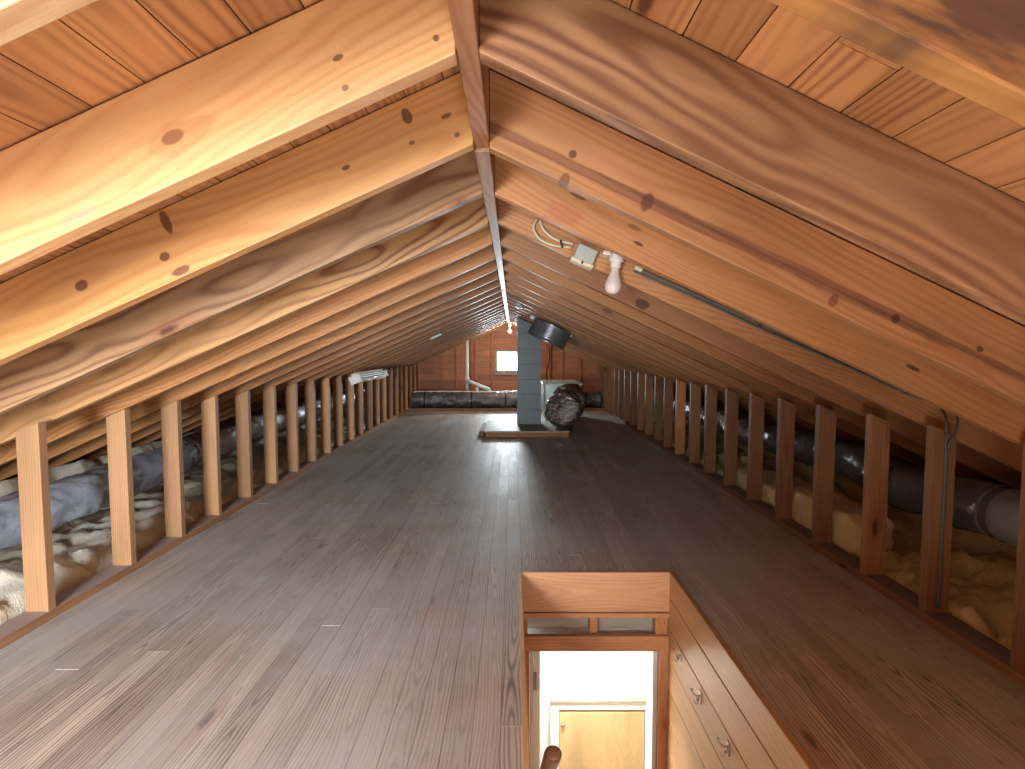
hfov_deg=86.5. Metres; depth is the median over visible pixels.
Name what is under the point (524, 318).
rafter
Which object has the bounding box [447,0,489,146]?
board
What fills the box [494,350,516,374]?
window
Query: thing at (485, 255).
rafter
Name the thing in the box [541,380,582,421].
air plenum
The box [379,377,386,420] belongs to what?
stud
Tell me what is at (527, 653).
trim
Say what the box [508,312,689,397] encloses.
rafter
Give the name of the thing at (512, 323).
rafter
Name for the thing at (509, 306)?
rafter
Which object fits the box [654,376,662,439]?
stud
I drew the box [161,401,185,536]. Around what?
stud
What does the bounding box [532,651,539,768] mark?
hall door
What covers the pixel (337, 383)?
stud
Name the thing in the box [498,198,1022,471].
rafter
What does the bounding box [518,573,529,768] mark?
wall
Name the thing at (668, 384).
stud
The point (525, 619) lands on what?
trim
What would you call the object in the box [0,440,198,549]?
flexible duct
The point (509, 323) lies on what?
lamp
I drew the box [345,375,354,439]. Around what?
stud
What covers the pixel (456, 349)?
stud
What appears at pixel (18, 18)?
rafter
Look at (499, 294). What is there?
rafter
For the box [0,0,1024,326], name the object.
ceiling
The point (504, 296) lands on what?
board
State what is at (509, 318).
rafter
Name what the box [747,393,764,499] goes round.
stud
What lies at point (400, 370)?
stud
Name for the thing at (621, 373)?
stud
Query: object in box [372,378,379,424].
stud
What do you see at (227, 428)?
flexible duct
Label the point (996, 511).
flexible duct
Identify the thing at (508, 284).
rafter
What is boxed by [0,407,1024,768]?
floor
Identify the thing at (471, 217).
rafter
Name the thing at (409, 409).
trim
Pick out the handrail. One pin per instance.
(552, 755)
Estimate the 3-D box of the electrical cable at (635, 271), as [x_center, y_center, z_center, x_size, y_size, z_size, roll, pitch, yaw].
[1.097,0.210,2.114,1.253,1.308,0.103,0,4,0]
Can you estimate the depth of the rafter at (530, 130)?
1.33 m
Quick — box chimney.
[517,317,540,423]
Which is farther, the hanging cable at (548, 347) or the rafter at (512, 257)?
the hanging cable at (548, 347)
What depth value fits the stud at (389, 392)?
8.23 m
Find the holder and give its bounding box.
[513,301,523,308]
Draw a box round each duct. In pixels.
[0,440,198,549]
[182,384,379,473]
[411,391,601,407]
[545,384,586,427]
[653,389,748,445]
[746,422,997,535]
[973,484,1020,546]
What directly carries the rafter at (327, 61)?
attached to the ceiling at (101, 51)
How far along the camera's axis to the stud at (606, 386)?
9.45 m
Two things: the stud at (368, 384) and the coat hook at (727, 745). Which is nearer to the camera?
the coat hook at (727, 745)
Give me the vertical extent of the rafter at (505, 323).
1.698 m
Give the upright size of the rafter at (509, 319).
1.682 m
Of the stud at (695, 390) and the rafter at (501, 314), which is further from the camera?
the rafter at (501, 314)
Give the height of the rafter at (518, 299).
1.682 m
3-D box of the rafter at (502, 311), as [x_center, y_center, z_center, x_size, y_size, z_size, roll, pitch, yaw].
[-1.838,-0.265,7.024,3.486,1.698,0.038,0,4,0]
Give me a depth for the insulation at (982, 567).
2.56 m
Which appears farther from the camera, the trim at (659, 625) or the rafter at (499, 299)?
the rafter at (499, 299)
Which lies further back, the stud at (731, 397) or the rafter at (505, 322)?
the rafter at (505, 322)
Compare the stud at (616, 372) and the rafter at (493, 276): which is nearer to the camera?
the rafter at (493, 276)
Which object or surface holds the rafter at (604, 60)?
attached to the ceiling at (101, 51)
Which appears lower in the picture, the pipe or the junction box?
the pipe
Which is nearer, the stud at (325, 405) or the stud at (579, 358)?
the stud at (325, 405)
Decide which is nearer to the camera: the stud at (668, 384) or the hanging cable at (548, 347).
the stud at (668, 384)
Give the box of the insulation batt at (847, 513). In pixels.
[792,485,893,558]
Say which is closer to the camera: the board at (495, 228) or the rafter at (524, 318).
the board at (495, 228)
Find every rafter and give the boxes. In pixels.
[0,0,97,46]
[0,0,457,274]
[0,72,473,365]
[0,146,482,414]
[0,197,488,445]
[0,225,491,465]
[0,243,494,480]
[3,259,496,480]
[64,270,498,464]
[107,279,499,454]
[150,286,500,442]
[182,291,501,434]
[251,297,502,410]
[276,301,503,403]
[298,304,503,398]
[299,307,504,398]
[319,309,504,392]
[342,312,505,386]
[343,314,505,386]
[354,316,505,384]
[354,318,506,385]
[363,319,506,383]
[403,320,506,367]
[408,322,506,366]
[412,323,506,365]
[416,323,507,364]
[479,0,1024,324]
[489,70,1024,407]
[495,155,1024,446]
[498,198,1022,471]
[501,226,1021,488]
[502,247,1007,485]
[503,259,963,476]
[504,271,915,464]
[505,280,840,437]
[506,287,811,431]
[506,291,802,430]
[507,297,776,424]
[507,300,764,421]
[508,305,744,415]
[508,307,720,407]
[508,310,703,401]
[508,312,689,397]
[509,314,675,393]
[509,316,674,393]
[509,318,663,390]
[509,319,654,387]
[509,321,654,388]
[511,324,600,365]
[511,325,600,366]
[512,323,607,367]
[768,0,1024,126]
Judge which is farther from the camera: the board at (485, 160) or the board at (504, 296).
the board at (504, 296)
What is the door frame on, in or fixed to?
in the wall at (561, 672)
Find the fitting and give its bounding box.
[348,368,387,384]
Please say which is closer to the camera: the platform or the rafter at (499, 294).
the rafter at (499, 294)
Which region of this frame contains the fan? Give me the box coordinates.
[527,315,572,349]
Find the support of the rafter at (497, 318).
attached to the ceiling at (101, 51)
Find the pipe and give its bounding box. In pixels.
[465,340,490,390]
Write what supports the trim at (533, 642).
attached to the wall
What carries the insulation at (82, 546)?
on the floor
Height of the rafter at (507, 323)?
1.235 m
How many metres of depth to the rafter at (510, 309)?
6.61 m
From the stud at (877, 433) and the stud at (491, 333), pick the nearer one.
the stud at (877, 433)
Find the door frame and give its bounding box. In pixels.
[529,651,657,768]
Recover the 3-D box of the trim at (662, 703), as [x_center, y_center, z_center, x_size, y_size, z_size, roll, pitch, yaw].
[0.728,2.260,2.688,0.045,2.110,0.020,0,4,0]
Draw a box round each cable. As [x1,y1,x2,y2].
[532,218,572,248]
[546,347,549,380]
[634,265,947,606]
[634,270,958,608]
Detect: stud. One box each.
[15,421,55,611]
[106,408,136,564]
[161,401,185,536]
[201,395,221,514]
[235,390,252,496]
[262,386,278,482]
[285,383,298,470]
[304,380,316,460]
[320,378,331,452]
[333,376,343,445]
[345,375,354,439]
[355,382,363,433]
[365,380,372,428]
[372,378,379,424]
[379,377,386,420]
[386,369,392,417]
[392,368,398,414]
[398,367,402,411]
[403,366,407,408]
[408,365,411,406]
[412,365,415,391]
[441,355,442,390]
[456,349,457,390]
[475,340,476,386]
[491,333,492,390]
[549,344,550,379]
[561,350,562,379]
[579,358,580,382]
[601,366,604,406]
[604,367,608,408]
[609,367,613,411]
[614,368,618,414]
[618,369,623,417]
[624,370,629,420]
[630,371,637,424]
[637,373,644,429]
[644,374,652,434]
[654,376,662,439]
[663,377,672,446]
[675,379,685,453]
[688,382,700,462]
[703,384,716,472]
[723,388,738,484]
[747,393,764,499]
[774,398,795,518]
[811,404,835,542]
[860,413,890,574]
[918,424,956,612]
[1010,442,1024,673]
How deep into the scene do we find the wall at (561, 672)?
3.75 m
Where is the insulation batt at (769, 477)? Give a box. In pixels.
[736,465,794,507]
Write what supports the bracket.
attached to the ceiling at (101, 51)
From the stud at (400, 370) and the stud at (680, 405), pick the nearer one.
the stud at (680, 405)
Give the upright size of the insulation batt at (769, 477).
0.239 m
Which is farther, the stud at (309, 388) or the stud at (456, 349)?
the stud at (456, 349)
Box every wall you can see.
[379,325,597,400]
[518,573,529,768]
[527,618,657,766]
[666,571,815,768]
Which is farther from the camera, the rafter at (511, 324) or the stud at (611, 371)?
the rafter at (511, 324)
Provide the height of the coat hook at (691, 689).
0.056 m
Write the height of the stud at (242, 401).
0.743 m
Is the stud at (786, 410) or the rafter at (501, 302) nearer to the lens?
the stud at (786, 410)
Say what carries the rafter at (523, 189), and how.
attached to the ceiling at (101, 51)
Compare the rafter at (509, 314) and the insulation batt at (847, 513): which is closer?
the insulation batt at (847, 513)
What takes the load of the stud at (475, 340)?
on the floor
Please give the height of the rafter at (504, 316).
1.698 m
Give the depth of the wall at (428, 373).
10.62 m
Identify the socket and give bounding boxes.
[609,253,623,267]
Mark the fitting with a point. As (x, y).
(357, 377)
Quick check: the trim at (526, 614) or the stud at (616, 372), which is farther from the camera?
the stud at (616, 372)
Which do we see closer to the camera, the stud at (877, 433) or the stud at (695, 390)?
the stud at (877, 433)
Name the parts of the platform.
frame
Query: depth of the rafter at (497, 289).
4.57 m
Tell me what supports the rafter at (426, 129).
attached to the ceiling at (101, 51)
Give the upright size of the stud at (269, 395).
0.745 m
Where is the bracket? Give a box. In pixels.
[430,333,441,339]
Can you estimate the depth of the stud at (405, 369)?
9.44 m
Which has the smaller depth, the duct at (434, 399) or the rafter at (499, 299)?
the rafter at (499, 299)
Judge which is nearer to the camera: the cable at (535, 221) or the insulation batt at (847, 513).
the cable at (535, 221)
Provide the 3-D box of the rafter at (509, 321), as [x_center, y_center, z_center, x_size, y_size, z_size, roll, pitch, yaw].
[1.589,-0.432,9.457,3.289,1.682,0.038,0,4,0]
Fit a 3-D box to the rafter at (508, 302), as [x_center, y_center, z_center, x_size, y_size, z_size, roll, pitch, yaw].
[1.589,-0.197,5.810,3.289,1.682,0.038,0,4,0]
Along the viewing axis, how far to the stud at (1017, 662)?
1.72 m
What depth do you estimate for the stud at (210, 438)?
3.36 m
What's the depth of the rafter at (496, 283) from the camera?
4.17 m
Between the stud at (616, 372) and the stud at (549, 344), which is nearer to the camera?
the stud at (616, 372)
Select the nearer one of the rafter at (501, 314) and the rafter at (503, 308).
the rafter at (503, 308)
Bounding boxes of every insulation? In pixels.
[0,401,379,624]
[644,407,1016,649]
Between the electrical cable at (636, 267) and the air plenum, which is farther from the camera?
the air plenum
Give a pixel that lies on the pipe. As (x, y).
(468, 381)
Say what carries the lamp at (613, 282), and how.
attached to the rafter at (517, 220)
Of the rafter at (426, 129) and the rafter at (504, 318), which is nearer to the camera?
the rafter at (426, 129)
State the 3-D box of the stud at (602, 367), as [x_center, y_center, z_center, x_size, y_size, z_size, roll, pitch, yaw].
[1.648,0.031,9.875,0.089,0.735,0.038,0,4,0]
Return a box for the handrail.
[540,745,561,768]
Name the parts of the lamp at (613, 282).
mounting arm, bulb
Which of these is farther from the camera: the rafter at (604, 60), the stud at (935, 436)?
the stud at (935, 436)
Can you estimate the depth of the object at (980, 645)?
2.37 m
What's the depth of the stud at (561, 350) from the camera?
10.58 m
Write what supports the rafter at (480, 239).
attached to the ceiling at (101, 51)
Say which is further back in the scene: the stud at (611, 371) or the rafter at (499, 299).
the stud at (611, 371)
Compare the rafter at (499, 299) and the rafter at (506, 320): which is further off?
the rafter at (506, 320)
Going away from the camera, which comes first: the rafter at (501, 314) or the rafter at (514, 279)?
the rafter at (514, 279)
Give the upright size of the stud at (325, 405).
0.747 m
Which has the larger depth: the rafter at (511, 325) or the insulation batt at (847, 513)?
the rafter at (511, 325)
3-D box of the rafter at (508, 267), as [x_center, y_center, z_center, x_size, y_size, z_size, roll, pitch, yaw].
[1.589,-0.046,3.386,3.289,1.682,0.038,0,4,0]
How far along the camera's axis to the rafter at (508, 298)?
5.38 m
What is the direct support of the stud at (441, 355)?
on the floor
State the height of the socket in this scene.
0.058 m
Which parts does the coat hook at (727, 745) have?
plate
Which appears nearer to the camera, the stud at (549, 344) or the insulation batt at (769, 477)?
the insulation batt at (769, 477)
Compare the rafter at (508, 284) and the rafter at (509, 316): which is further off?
the rafter at (509, 316)
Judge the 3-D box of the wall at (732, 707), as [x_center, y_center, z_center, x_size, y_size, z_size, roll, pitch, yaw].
[0.759,2.236,1.143,0.019,2.495,3.100,0,4,0]
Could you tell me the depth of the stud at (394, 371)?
8.62 m
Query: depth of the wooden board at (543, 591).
2.60 m
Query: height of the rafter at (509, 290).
1.682 m
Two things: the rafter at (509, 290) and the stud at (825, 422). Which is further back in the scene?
the rafter at (509, 290)
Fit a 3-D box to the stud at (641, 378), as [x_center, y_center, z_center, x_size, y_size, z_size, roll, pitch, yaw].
[1.649,0.213,6.996,0.089,0.734,0.038,0,4,0]
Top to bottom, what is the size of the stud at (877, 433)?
0.735 m
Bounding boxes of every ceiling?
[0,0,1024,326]
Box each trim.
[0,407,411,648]
[408,408,604,410]
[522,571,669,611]
[524,612,669,617]
[524,618,526,633]
[525,634,668,650]
[525,651,529,726]
[588,618,597,632]
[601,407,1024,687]
[652,618,667,633]
[656,651,668,768]
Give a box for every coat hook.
[672,648,680,661]
[690,688,701,704]
[716,737,729,756]
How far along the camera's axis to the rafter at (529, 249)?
2.56 m
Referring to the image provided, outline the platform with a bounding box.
[479,421,569,436]
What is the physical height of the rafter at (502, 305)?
1.698 m
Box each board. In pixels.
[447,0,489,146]
[475,146,497,219]
[488,219,505,289]
[501,290,508,322]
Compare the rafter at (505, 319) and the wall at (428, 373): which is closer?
the rafter at (505, 319)
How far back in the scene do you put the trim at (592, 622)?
2.64 m
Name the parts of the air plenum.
lid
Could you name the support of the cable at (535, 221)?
attached to the rafter at (517, 220)
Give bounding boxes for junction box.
[569,243,597,270]
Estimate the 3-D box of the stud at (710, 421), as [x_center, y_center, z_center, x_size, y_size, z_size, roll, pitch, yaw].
[1.644,0.368,4.529,0.089,0.737,0.038,0,4,0]
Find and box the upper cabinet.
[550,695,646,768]
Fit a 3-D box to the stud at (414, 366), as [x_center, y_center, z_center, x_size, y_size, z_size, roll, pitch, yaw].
[-1.855,0.001,10.251,0.089,0.747,0.038,0,4,0]
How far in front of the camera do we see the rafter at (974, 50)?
0.51 m
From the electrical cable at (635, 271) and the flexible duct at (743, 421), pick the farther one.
the flexible duct at (743, 421)
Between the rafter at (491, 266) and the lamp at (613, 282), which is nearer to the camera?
the lamp at (613, 282)
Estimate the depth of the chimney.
7.21 m
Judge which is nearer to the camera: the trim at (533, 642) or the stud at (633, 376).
the trim at (533, 642)
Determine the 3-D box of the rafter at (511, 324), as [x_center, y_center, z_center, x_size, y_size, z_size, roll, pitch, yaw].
[1.589,-0.481,10.264,3.289,1.682,0.038,0,4,0]
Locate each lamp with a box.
[508,322,511,332]
[601,250,623,293]
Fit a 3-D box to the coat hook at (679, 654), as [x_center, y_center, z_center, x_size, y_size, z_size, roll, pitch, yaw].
[0.735,1.211,2.431,0.031,0.056,0.070,0,4,0]
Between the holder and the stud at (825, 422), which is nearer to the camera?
the stud at (825, 422)
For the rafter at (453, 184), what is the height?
1.698 m
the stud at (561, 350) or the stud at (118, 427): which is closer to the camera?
the stud at (118, 427)

